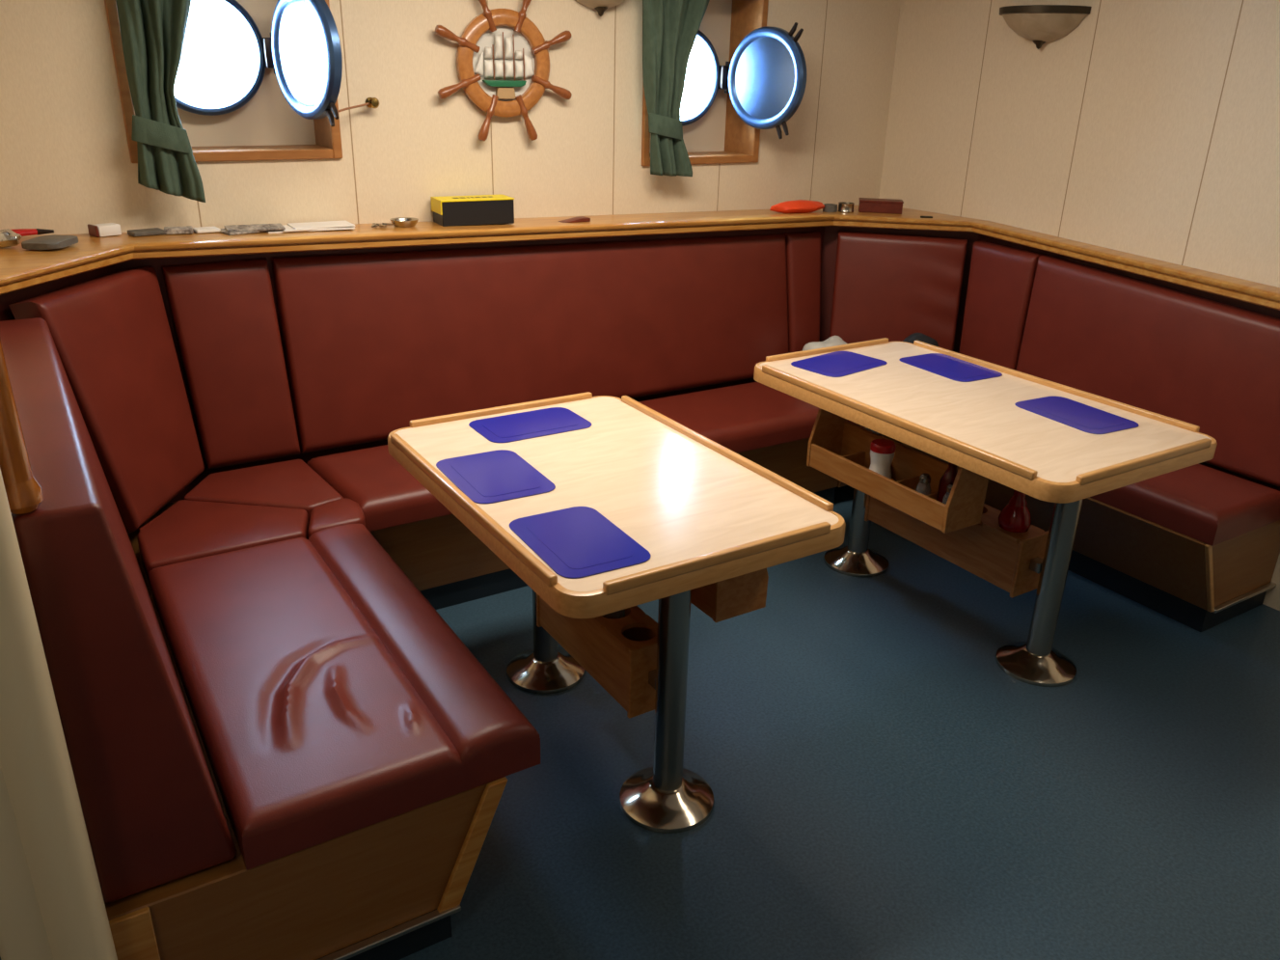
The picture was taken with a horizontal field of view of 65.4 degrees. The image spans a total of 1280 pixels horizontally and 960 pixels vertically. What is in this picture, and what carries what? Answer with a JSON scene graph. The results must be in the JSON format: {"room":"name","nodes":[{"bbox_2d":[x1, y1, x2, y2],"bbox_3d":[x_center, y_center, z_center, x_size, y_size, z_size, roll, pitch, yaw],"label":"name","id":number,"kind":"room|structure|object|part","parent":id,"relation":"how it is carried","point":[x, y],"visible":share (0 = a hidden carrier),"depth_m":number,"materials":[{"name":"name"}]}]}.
{"room":"ship interior","nodes":[
{"label":"ship interior","id":0,"kind":"room"},
{"bbox_2d":[0,0,900,235],"bbox_3d":[-1.067,-0.847,3.363,5.240,2.250,0.100,-12,26,-30],"label":"wall","id":1,"kind":"structure","parent":0,"point":[66,166],"depth_m":3.39,"materials":[{"name":"beige paint"}]},
{"bbox_2d":[104,0,342,163],"bbox_3d":[-1.240,-1.305,2.994,0.628,0.661,0.551,-12,26,-30],"label":"window","id":2,"kind":"structure","parent":1,"relation":"in","point":[285,107],"depth_m":3.13,"materials":[{"name":"brown wood"}]},
{"bbox_3d":[-1.361,-1.382,3.172,0.628,0.661,0.094,-12,26,-30],"label":"recess panel","id":3,"kind":"part","parent":2,"relation":"part of","materials":[{"name":"beige paint"}]},
{"bbox_2d":[337,97,379,112],"bbox_3d":[-0.895,-1.181,3.139,0.055,0.040,0.280,7,23,12],"label":"hook","id":4,"kind":"object","parent":1,"relation":"attached to","point":[372,102],"visible":1,"depth_m":3.21,"materials":[{"name":"gold metal"}]},
{"bbox_3d":[-0.907,-1.170,3.129,0.039,0.026,0.249,6,23,11],"label":"cord","id":5,"kind":"part","parent":4,"relation":"part of","materials":[{"name":"brown fabric"}]},
{"bbox_3d":[-0.868,-1.224,3.237,0.034,0.034,0.054,-12,26,-30],"label":"knob","id":6,"kind":"part","parent":4,"relation":"part of","materials":[{"name":"gold metal"}]},
{"bbox_2d":[435,0,571,141],"bbox_3d":[-0.462,-1.426,3.419,0.501,0.501,0.048,-12,26,-30],"label":"wheel","id":7,"kind":"object","parent":1,"relation":"attached to","point":[503,58],"visible":1,"depth_m":3.42,"materials":[{"name":"brown wood"}]},
{"bbox_2d":[574,0,625,16],"bbox_3d":[-0.108,-1.694,3.477,0.331,0.142,0.167,-12,26,-30],"label":"wall sconce","id":8,"kind":"object","parent":1,"relation":"attached to","point":[600,6],"visible":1,"depth_m":3.51,"materials":[{"name":"white glass"}]},
{"bbox_3d":[-0.109,-1.699,3.477,0.318,0.105,0.159,-12,26,-30],"label":"lamp shade","id":9,"kind":"part","parent":8,"relation":"part of","materials":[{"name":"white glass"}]},
{"bbox_2d":[0,204,1279,310],"bbox_3d":[0.130,-0.535,2.808,3.734,0.204,2.239,-12,26,-30],"label":"wall ledge","id":10,"kind":"object","parent":1,"relation":"attached to","point":[20,268],"visible":0.94,"depth_m":3.35,"materials":[{"name":"brown wood"}]},
{"bbox_2d":[0,228,22,247],"bbox_3d":[-1.701,-0.647,2.671,0.082,0.046,0.083,-12,26,-30],"label":"wrapper","id":11,"kind":"object","parent":10,"relation":"on","point":[8,237],"visible":1,"depth_m":2.65,"materials":[{"name":"silver metal"}]},
{"bbox_2d":[11,228,54,236],"bbox_3d":[-1.731,-0.705,2.836,0.114,0.019,0.072,-12,26,-30],"label":"pliers","id":12,"kind":"object","parent":10,"relation":"on","point":[22,231],"visible":0.74,"depth_m":2.83,"materials":[{"name":"red plastic"}]},
{"bbox_3d":[-1.754,-0.705,2.836,0.077,0.018,0.017,-2,23,-8],"label":"handle","id":13,"kind":"part","parent":12,"relation":"part of","materials":[{"name":"red plastic"}]},
{"bbox_3d":[-1.740,-0.696,2.815,0.017,0.018,0.075,17,27,34],"label":"handle","id":14,"kind":"part","parent":12,"relation":"part of","materials":[{"name":"red plastic"}]},
{"bbox_2d":[21,235,78,249],"bbox_3d":[-1.604,-0.647,2.713,0.100,0.016,0.140,0,23,-2],"label":"tray","id":15,"kind":"object","parent":10,"relation":"on","point":[44,242],"visible":1,"depth_m":2.68,"materials":[{"name":"grey plastic"}]},
{"bbox_2d":[87,222,121,237],"bbox_3d":[-1.577,-0.738,2.937,0.050,0.032,0.073,18,28,34],"label":"box","id":16,"kind":"object","parent":10,"relation":"on","point":[107,229],"visible":1,"depth_m":2.92,"materials":[{"name":"white cardboard"}]},
{"bbox_2d":[127,227,164,236],"bbox_3d":[-1.479,-0.742,2.988,0.090,0.012,0.060,-19,30,-40],"label":"packet","id":17,"kind":"object","parent":10,"relation":"on","point":[154,231],"visible":1,"depth_m":2.97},
{"bbox_2d":[163,225,192,234],"bbox_3d":[-1.403,-0.759,3.032,0.080,0.016,0.050,-8,24,-23],"label":"packet","id":18,"kind":"object","parent":10,"relation":"on","point":[189,229],"visible":0.98,"depth_m":3.02,"materials":[{"name":"paper"}]},
{"bbox_2d":[192,226,220,233],"bbox_3d":[-1.340,-0.773,3.082,0.070,0.010,0.060,-15,28,-34],"label":"packet","id":19,"kind":"object","parent":10,"relation":"on","point":[202,230],"visible":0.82,"depth_m":3.06,"materials":[{"name":"white paper"}]},
{"bbox_2d":[218,228,280,235],"bbox_3d":[-1.228,-0.784,3.127,0.100,0.006,0.170,21,30,39],"label":"magazine","id":20,"kind":"object","parent":10,"relation":"on","point":[223,231],"visible":0.5,"depth_m":3.07,"materials":[{"name":"paper"}]},
{"bbox_2d":[224,222,285,232],"bbox_3d":[-1.211,-0.793,3.135,0.170,0.006,0.100,-9,25,-24],"label":"magazine","id":21,"kind":"object","parent":20,"relation":"on","point":[258,227],"visible":1,"depth_m":3.12,"materials":[{"name":"paper"}]},
{"bbox_2d":[266,226,354,233],"bbox_3d":[-1.069,-0.812,3.217,0.270,0.004,0.110,-11,25,-27],"label":"paper sheets","id":22,"kind":"object","parent":10,"relation":"on","point":[352,228],"visible":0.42,"depth_m":3.18,"materials":[{"name":"white"}]},
{"bbox_2d":[280,224,355,231],"bbox_3d":[-1.052,-0.820,3.225,0.230,0.004,0.110,-14,27,-33],"label":"paper sheets","id":23,"kind":"object","parent":22,"relation":"on","point":[287,228],"visible":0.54,"depth_m":3.17,"materials":[{"name":"white paper"}]},
{"bbox_2d":[286,219,354,229],"bbox_3d":[-1.034,-0.827,3.234,0.192,0.004,0.113,-12,26,-30],"label":"paper sheets","id":24,"kind":"object","parent":23,"relation":"on","point":[327,224],"visible":1,"depth_m":3.22,"materials":[{"name":"white paper"}]},
{"bbox_2d":[371,222,392,227],"bbox_3d":[-0.856,-0.846,3.313,0.067,0.012,0.066,-2,23,-8],"label":"ring","id":25,"kind":"object","parent":10,"relation":"on","point":[374,225],"visible":1,"depth_m":3.30,"materials":[{"name":"silver metal"}]},
{"bbox_2d":[389,217,418,227],"bbox_3d":[-0.793,-0.867,3.361,0.094,0.022,0.094,-12,26,-30],"label":"ashtray","id":26,"kind":"object","parent":10,"relation":"on","point":[401,222],"visible":1,"depth_m":3.34,"materials":[{"name":"silver metal"}]},
{"bbox_2d":[430,193,514,226],"bbox_3d":[-0.582,-0.941,3.479,0.264,0.086,0.119,-10,25,-26],"label":"carton","id":27,"kind":"object","parent":10,"relation":"on","point":[476,209],"visible":1,"depth_m":3.43,"materials":[{"name":"black cardboard"}]},
{"bbox_2d":[452,196,490,198],"bbox_3d":[-0.581,-0.981,3.462,0.143,0.001,0.020,-10,25,-26],"label":"print","id":28,"kind":"object","parent":27,"relation":"on","point":[452,197],"depth_m":3.46,"materials":[{"name":"black"}]},
{"bbox_3d":[-0.582,-0.959,3.471,0.264,0.046,0.119,-10,25,-26],"label":"lid","id":29,"kind":"part","parent":27,"relation":"part of","materials":[{"name":"yellow cardboard"}]},
{"bbox_2d":[557,216,590,222],"bbox_3d":[-0.241,-0.949,3.636,0.108,0.013,0.050,-12,26,-30],"label":"case","id":30,"kind":"object","parent":10,"relation":"on","point":[578,218],"visible":1,"depth_m":3.63,"materials":[{"name":"brown leather"}]},
{"bbox_2d":[769,199,824,213],"bbox_3d":[0.658,-1.143,4.169,0.287,0.054,0.088,-12,26,-30],"label":"plastic bag","id":31,"kind":"object","parent":10,"relation":"on","point":[799,205],"visible":0.99,"depth_m":4.13,"materials":[{"name":"orange"}]},
{"bbox_2d":[822,203,837,212],"bbox_3d":[0.810,-1.160,4.252,0.060,0.028,0.060,-12,26,-30],"label":"tape roll","id":32,"kind":"object","parent":10,"relation":"on","point":[829,207],"visible":0.98,"depth_m":4.23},
{"bbox_2d":[837,201,854,212],"bbox_3d":[0.878,-1.163,4.252,0.070,0.036,0.070,-12,26,-30],"label":"tin can","id":33,"kind":"object","parent":10,"relation":"on","point":[843,206],"visible":1,"depth_m":4.23,"materials":[{"name":"silver metal"}]},
{"bbox_2d":[858,197,903,214],"bbox_3d":[1.030,-1.174,4.271,0.184,0.050,0.089,5,23,9],"label":"wooden box","id":34,"kind":"object","parent":10,"relation":"on","point":[865,204],"visible":1,"depth_m":4.23,"materials":[{"name":"brown wood"}]},
{"bbox_3d":[1.030,-1.193,4.262,0.184,0.008,0.089,5,23,9],"label":"lid","id":35,"kind":"part","parent":34,"relation":"part of","materials":[{"name":"brown wood"}]},
{"bbox_2d":[0,225,1279,502],"bbox_3d":[0.227,-0.442,3.538,3.919,0.830,1.750,-2,23,-7],"label":"trim","id":36,"kind":"structure","parent":1,"relation":"attached to","point":[829,234],"depth_m":3.48,"materials":[{"name":"red"}]},
{"bbox_2d":[641,0,806,165],"bbox_3d":[0.254,-1.571,3.893,0.578,0.644,0.551,-12,26,-30],"label":"window","id":37,"kind":"structure","parent":1,"relation":"in","point":[750,74],"depth_m":4.02,"materials":[{"name":"brown wood"}]},
{"bbox_3d":[0.127,-1.647,4.068,0.565,0.644,0.094,-12,26,-30],"label":"recess panel","id":38,"kind":"part","parent":37,"relation":"part of","materials":[{"name":"beige"}]},
{"bbox_3d":[-1.220,-1.671,2.775,0.900,0.017,0.101,-12,26,-30],"label":"curtain rod","id":39,"kind":"object","parent":1,"relation":"attached to","visible":0},
{"bbox_2d":[115,0,205,202],"bbox_3d":[-1.351,-1.224,2.824,0.338,0.854,0.065,-12,26,-30],"label":"curtain","id":40,"kind":"object","parent":39,"relation":"hanging from","point":[152,32],"visible":1,"depth_m":2.84,"materials":[{"name":"green fabric"}]},
{"bbox_3d":[0.264,-1.993,3.644,0.900,0.017,0.101,-12,26,-30],"label":"curtain rod","id":41,"kind":"object","parent":1,"relation":"attached to","visible":0},
{"bbox_2d":[642,0,709,176],"bbox_3d":[0.133,-1.554,3.689,0.387,0.836,0.065,-12,26,-30],"label":"curtain","id":42,"kind":"object","parent":41,"relation":"hanging from","point":[670,28],"visible":1,"depth_m":3.68,"materials":[{"name":"green fabric"}]},
{"bbox_2d":[0,485,1279,959],"bbox_3d":[0.318,1.118,1.725,5.240,0.060,6.200,-12,26,-30],"label":"floor","id":43,"kind":"structure","parent":0,"point":[882,787],"depth_m":2.50,"materials":[{"name":"blue plastic"}]},
{"bbox_2d":[8,257,365,598],"bbox_3d":[-1.280,-0.032,2.903,0.764,1.088,0.739,-12,26,-30],"label":"bench","id":44,"kind":"object","parent":43,"relation":"on","point":[111,334],"visible":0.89,"depth_m":2.91,"materials":[{"name":"red leather"}]},
{"bbox_3d":[-1.443,-0.236,2.817,0.190,0.654,0.548,3,23,3],"label":"backrest","id":45,"kind":"part","parent":44,"relation":"part of","materials":[{"name":"red leather"}]},
{"bbox_3d":[-1.179,0.149,2.832,0.442,0.092,0.399,-12,26,-30],"label":"seat","id":46,"kind":"part","parent":44,"relation":"part of","materials":[{"name":"red leather"}]},
{"bbox_3d":[-1.278,-0.361,3.139,0.317,0.636,0.153,-12,26,-30],"label":"panel","id":47,"kind":"part","parent":44,"relation":"part of","materials":[{"name":"red leather"}]},
{"bbox_3d":[-1.152,0.068,3.030,0.413,0.092,0.405,-12,26,-30],"label":"seat panel","id":48,"kind":"part","parent":44,"relation":"part of","materials":[{"name":"red leather"}]},
{"bbox_2d":[0,317,540,959],"bbox_3d":[-0.871,0.264,2.247,0.784,1.062,1.330,-12,26,-30],"label":"bench","id":49,"kind":"object","parent":43,"relation":"on","point":[285,749],"visible":1,"depth_m":1.86,"materials":[{"name":"red leather"}]},
{"bbox_3d":[-1.121,0.142,2.052,0.212,0.700,1.288,-12,26,-30],"label":"backrest","id":50,"kind":"part","parent":49,"relation":"part of","materials":[{"name":"red leather"}]},
{"bbox_3d":[-0.729,0.384,2.269,0.565,0.114,1.100,-12,26,-30],"label":"seat","id":51,"kind":"part","parent":49,"relation":"part of","materials":[{"name":"red leather"}]},
{"bbox_2d":[271,231,852,609],"bbox_3d":[-0.063,-0.315,3.677,2.260,1.076,0.629,-12,26,-30],"label":"bench","id":52,"kind":"object","parent":43,"relation":"on","point":[374,344],"visible":0.62,"depth_m":3.56,"materials":[{"name":"red leather"}]},
{"bbox_3d":[-0.263,-0.581,3.733,2.075,0.636,0.152,-12,26,-30],"label":"backrest","id":53,"kind":"part","parent":52,"relation":"part of","materials":[{"name":"red leather"}]},
{"bbox_3d":[-0.134,-0.144,3.604,1.995,0.096,0.475,-12,26,-30],"label":"seat","id":54,"kind":"part","parent":52,"relation":"part of","materials":[{"name":"red leather"}]},
{"bbox_3d":[0.695,-0.766,4.304,0.185,0.586,0.151,-12,26,-30],"label":"panel","id":55,"kind":"part","parent":52,"relation":"part of","materials":[{"name":"red leather"}]},
{"bbox_2d":[387,391,845,833],"bbox_3d":[-0.114,0.321,2.544,0.712,0.766,1.056,-12,26,-30],"label":"table","id":56,"kind":"object","parent":43,"relation":"on","point":[711,520],"visible":0.94,"depth_m":2.34,"materials":[{"name":"laminate"}]},
{"bbox_3d":[-0.400,0.042,2.230,0.019,0.024,0.898,-12,26,-30],"label":"fiddle rail","id":57,"kind":"part","parent":56,"relation":"part of","materials":[{"name":"brown wood"}]},
{"bbox_2d":[435,449,555,503],"bbox_3d":[-0.345,-0.012,2.367,0.213,0.003,0.302,-12,26,-30],"label":"placemat","id":58,"kind":"object","parent":56,"relation":"on","point":[492,476],"visible":0.94,"depth_m":2.35,"materials":[{"name":"blue plastic"}]},
{"bbox_3d":[-0.380,-0.197,2.806,0.554,0.024,0.019,-12,26,-30],"label":"fiddle rail","id":59,"kind":"part","parent":56,"relation":"part of","materials":[{"name":"brown wood"}]},
{"bbox_2d":[468,407,591,442],"bbox_3d":[-0.297,-0.152,2.708,0.300,0.003,0.196,-12,26,-30],"label":"placemat","id":60,"kind":"object","parent":56,"relation":"on","point":[506,428],"visible":1,"depth_m":2.70,"materials":[{"name":"blue plastic"}]},
{"bbox_3d":[-0.227,0.307,2.762,0.132,0.189,0.012,-12,26,-30],"label":"panel","id":61,"kind":"part","parent":56,"relation":"part of","materials":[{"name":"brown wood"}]},
{"bbox_3d":[-0.269,0.230,2.804,0.072,0.666,0.072,-12,26,-30],"label":"leg","id":62,"kind":"part","parent":56,"relation":"part of","materials":[{"name":"silver metal"}]},
{"bbox_2d":[509,506,651,578],"bbox_3d":[-0.128,0.123,2.055,0.211,0.003,0.304,-12,26,-30],"label":"placemat","id":63,"kind":"object","parent":56,"relation":"on","point":[575,542],"visible":1,"depth_m":2.04,"materials":[{"name":"blue plastic"}]},
{"bbox_3d":[0.029,0.470,2.384,0.132,0.189,0.012,-12,26,-30],"label":"panel","id":64,"kind":"part","parent":56,"relation":"part of","materials":[{"name":"brown wood"}]},
{"bbox_3d":[0.074,0.448,2.300,0.072,0.666,0.072,-12,26,-30],"label":"leg","id":65,"kind":"part","parent":56,"relation":"part of","materials":[{"name":"silver metal"}]},
{"bbox_3d":[0.169,0.152,1.998,0.554,0.024,0.019,-12,26,-30],"label":"fiddle rail","id":66,"kind":"part","parent":56,"relation":"part of","materials":[{"name":"brown wood"}]},
{"bbox_3d":[0.188,-0.086,2.574,0.019,0.024,0.898,-12,26,-30],"label":"fiddle rail","id":67,"kind":"part","parent":56,"relation":"part of","materials":[{"name":"brown wood"}]},
{"bbox_3d":[0.236,0.208,2.311,0.158,0.237,0.012,-12,26,-30],"label":"panel","id":68,"kind":"part","parent":56,"relation":"part of","materials":[{"name":"brown wood"}]},
{"bbox_2d":[829,230,967,487],"bbox_3d":[0.998,-0.542,4.242,0.685,0.943,0.589,-12,26,-30],"label":"bench","id":69,"kind":"object","parent":43,"relation":"on","point":[894,287],"visible":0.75,"depth_m":4.21,"materials":[{"name":"red leather"}]},
{"bbox_2d":[802,335,846,351],"bbox_3d":[0.796,-0.516,4.204,0.233,0.178,0.175,-12,26,-30],"label":"plastic bag","id":70,"kind":"object","parent":69,"relation":"on","point":[832,340],"visible":0.21,"depth_m":4.16,"materials":[{"name":"grey plastic"}]},
{"bbox_3d":[1.085,-0.744,4.268,0.542,0.585,0.138,8,23,16],"label":"backrest","id":71,"kind":"part","parent":69,"relation":"part of","materials":[{"name":"red leather"}]},
{"bbox_2d":[902,332,939,347],"bbox_3d":[1.144,-0.495,4.106,0.192,0.225,0.164,-12,26,-30],"label":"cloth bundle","id":72,"kind":"object","parent":69,"relation":"on","point":[920,337],"visible":0.16,"depth_m":4.04,"materials":[{"name":"black fabric"}]},
{"bbox_2d":[753,337,1217,686],"bbox_3d":[0.972,0.091,3.164,0.715,0.766,1.220,-12,26,-30],"label":"table","id":73,"kind":"object","parent":43,"relation":"on","point":[977,426],"visible":0.95,"depth_m":2.95,"materials":[{"name":"laminate"}]},
{"bbox_3d":[0.663,-0.453,3.490,0.557,0.024,0.019,-12,26,-30],"label":"fiddle rail","id":74,"kind":"part","parent":73,"relation":"part of","materials":[{"name":"brown wood"}]},
{"bbox_3d":[0.613,-0.169,3.242,0.158,0.237,0.012,-12,26,-30],"label":"panel","id":75,"kind":"part","parent":73,"relation":"part of","materials":[{"name":"brown wood"}]},
{"bbox_2d":[790,351,887,377],"bbox_3d":[0.668,-0.391,3.346,0.300,0.003,0.205,-17,29,-38],"label":"placemat","id":76,"kind":"object","parent":73,"relation":"on","point":[836,364],"visible":1,"depth_m":3.33,"materials":[{"name":"blue plastic"}]},
{"bbox_3d":[0.798,-0.034,3.507,0.072,0.666,0.072,-12,26,-30],"label":"leg","id":77,"kind":"part","parent":73,"relation":"part of","materials":[{"name":"silver metal"}]},
{"bbox_3d":[0.840,0.043,3.464,0.132,0.189,0.012,-12,26,-30],"label":"panel","id":78,"kind":"part","parent":73,"relation":"part of","materials":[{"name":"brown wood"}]},
{"bbox_2d":[869,438,896,479],"bbox_3d":[0.730,-0.044,3.023,0.074,0.149,0.074,-12,26,-30],"label":"shaker","id":79,"kind":"object","parent":73,"relation":"on","point":[882,450],"visible":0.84,"depth_m":2.99,"materials":[{"name":"white plastic"}]},
{"bbox_3d":[0.685,-0.188,2.850,0.019,0.024,1.062,-12,26,-30],"label":"fiddle rail","id":80,"kind":"part","parent":73,"relation":"part of","materials":[{"name":"brown wood"}]},
{"bbox_2d":[915,472,931,494],"bbox_3d":[0.825,0.032,2.903,0.048,0.105,0.048,-12,26,-30],"label":"cruet","id":81,"kind":"object","parent":73,"relation":"on","point":[923,486],"visible":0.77,"depth_m":2.88,"materials":[{"name":"clear glass"}]},
{"bbox_2d":[936,462,957,502],"bbox_3d":[0.895,0.008,2.876,0.060,0.173,0.060,-12,26,-30],"label":"sauce bottle","id":82,"kind":"object","parent":73,"relation":"on","point":[949,476],"visible":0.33,"depth_m":2.86,"materials":[{"name":"red plastic"}]},
{"bbox_2d":[942,482,953,504],"bbox_3d":[0.885,0.059,2.840,0.048,0.105,0.048,-12,26,-30],"label":"cruet","id":83,"kind":"object","parent":73,"relation":"on","point":[949,486],"visible":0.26,"depth_m":2.82,"materials":[{"name":"clear glass"}]},
{"bbox_2d":[898,353,1002,381],"bbox_3d":[1.036,-0.379,3.338,0.213,0.003,0.310,-12,26,-30],"label":"placemat","id":84,"kind":"object","parent":73,"relation":"on","point":[943,365],"visible":1,"depth_m":3.33,"materials":[{"name":"blue plastic"}]},
{"bbox_3d":[0.919,0.026,2.792,0.158,0.237,0.012,-12,26,-30],"label":"panel","id":85,"kind":"part","parent":73,"relation":"part of","materials":[{"name":"brown wood"}]},
{"bbox_2d":[998,489,1032,532],"bbox_3d":[1.127,0.160,3.017,0.096,0.284,0.096,-12,26,-30],"label":"squeeze bottle","id":86,"kind":"object","parent":73,"relation":"on","point":[1015,516],"visible":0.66,"depth_m":2.96,"materials":[{"name":"red plastic"}]},
{"bbox_3d":[1.167,0.251,2.981,0.132,0.189,0.012,-12,26,-30],"label":"panel","id":87,"kind":"part","parent":73,"relation":"part of","materials":[{"name":"brown wood"}]},
{"bbox_3d":[1.212,0.229,2.898,0.072,0.666,0.072,-12,26,-30],"label":"leg","id":88,"kind":"part","parent":73,"relation":"part of","materials":[{"name":"silver metal"}]},
{"bbox_3d":[1.276,-0.316,3.195,0.019,0.024,1.062,-12,26,-30],"label":"fiddle rail","id":89,"kind":"part","parent":73,"relation":"part of","materials":[{"name":"brown wood"}]},
{"bbox_2d":[1014,396,1139,434],"bbox_3d":[1.266,-0.192,2.900,0.203,0.003,0.305,-10,25,-26],"label":"placemat","id":90,"kind":"object","parent":73,"relation":"on","point":[1079,416],"visible":1,"depth_m":2.89,"materials":[{"name":"blue plastic"}]},
{"bbox_3d":[1.298,-0.050,2.554,0.557,0.024,0.019,-12,26,-30],"label":"fiddle rail","id":91,"kind":"part","parent":73,"relation":"part of","materials":[{"name":"brown wood"}]},
{"bbox_2d":[900,241,1279,631],"bbox_3d":[1.574,-0.231,3.635,0.512,1.028,1.415,-12,26,-30],"label":"bench","id":92,"kind":"object","parent":43,"relation":"on","point":[1197,546],"visible":0.54,"depth_m":3.36,"materials":[{"name":"red leather"}]},
{"bbox_3d":[1.446,-0.656,4.073,0.084,0.584,0.310,-12,26,-30],"label":"panel","id":93,"kind":"part","parent":92,"relation":"part of","materials":[{"name":"red leather"}]},
{"bbox_3d":[1.822,-0.413,3.519,0.087,0.576,1.095,-12,26,-30],"label":"backrest","id":94,"kind":"part","parent":92,"relation":"part of","materials":[{"name":"red leather"}]},
{"bbox_3d":[1.561,-0.103,3.614,0.405,0.099,1.310,-12,26,-30],"label":"seat","id":95,"kind":"part","parent":92,"relation":"part of","materials":[{"name":"red leather"}]},
{"bbox_2d":[878,0,1279,610],"bbox_3d":[2.626,-0.358,2.411,0.100,2.250,5.620,-12,26,-30],"label":"wall","id":96,"kind":"structure","parent":0,"point":[1150,128],"depth_m":3.58,"materials":[{"name":"beige paint"}]},
{"bbox_2d":[999,4,1091,49],"bbox_3d":[1.439,-1.664,3.672,0.179,0.142,0.354,-12,26,-30],"label":"wall sconce","id":97,"kind":"object","parent":96,"relation":"attached to","point":[1040,24],"visible":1,"depth_m":3.60,"materials":[{"name":"white glass"}]},
{"bbox_3d":[1.442,-1.669,3.672,0.170,0.105,0.340,-12,26,-30],"label":"lamp shade","id":98,"kind":"part","parent":97,"relation":"part of","materials":[{"name":"white glass"}]},
{"bbox_3d":[-1.406,-0.311,2.049,0.104,2.250,1.950,-12,26,-30],"label":"wall partition","id":99,"kind":"structure","parent":0,"visible":0},
{"bbox_2d":[0,338,43,514],"bbox_3d":[-0.856,-0.216,1.289,0.052,0.558,0.052,-12,26,-30],"label":"grab rail","id":100,"kind":"object","parent":99,"relation":"attached to","point":[24,493],"visible":0.87,"depth_m":1.35,"materials":[{"name":"brown wood"}]},
{"bbox_3d":[-0.856,-0.233,1.282,0.040,0.520,0.040,-12,26,-30],"label":"rail","id":101,"kind":"part","parent":100,"relation":"part of","materials":[{"name":"brown wood"}]},
{"bbox_3d":[-0.862,0.018,1.387,0.052,0.050,0.052,-12,26,-30],"label":"knob","id":102,"kind":"part","parent":100,"relation":"part of","materials":[{"name":"brown wood"}]},
{"bbox_2d":[0,468,117,959],"bbox_3d":[-0.878,0.033,1.253,0.142,2.250,0.090,-12,26,-30],"label":"wall","id":103,"kind":"structure","parent":99,"relation":"attached to","point":[52,907],"depth_m":1.42,"materials":[{"name":"beige paint"}]}
]}

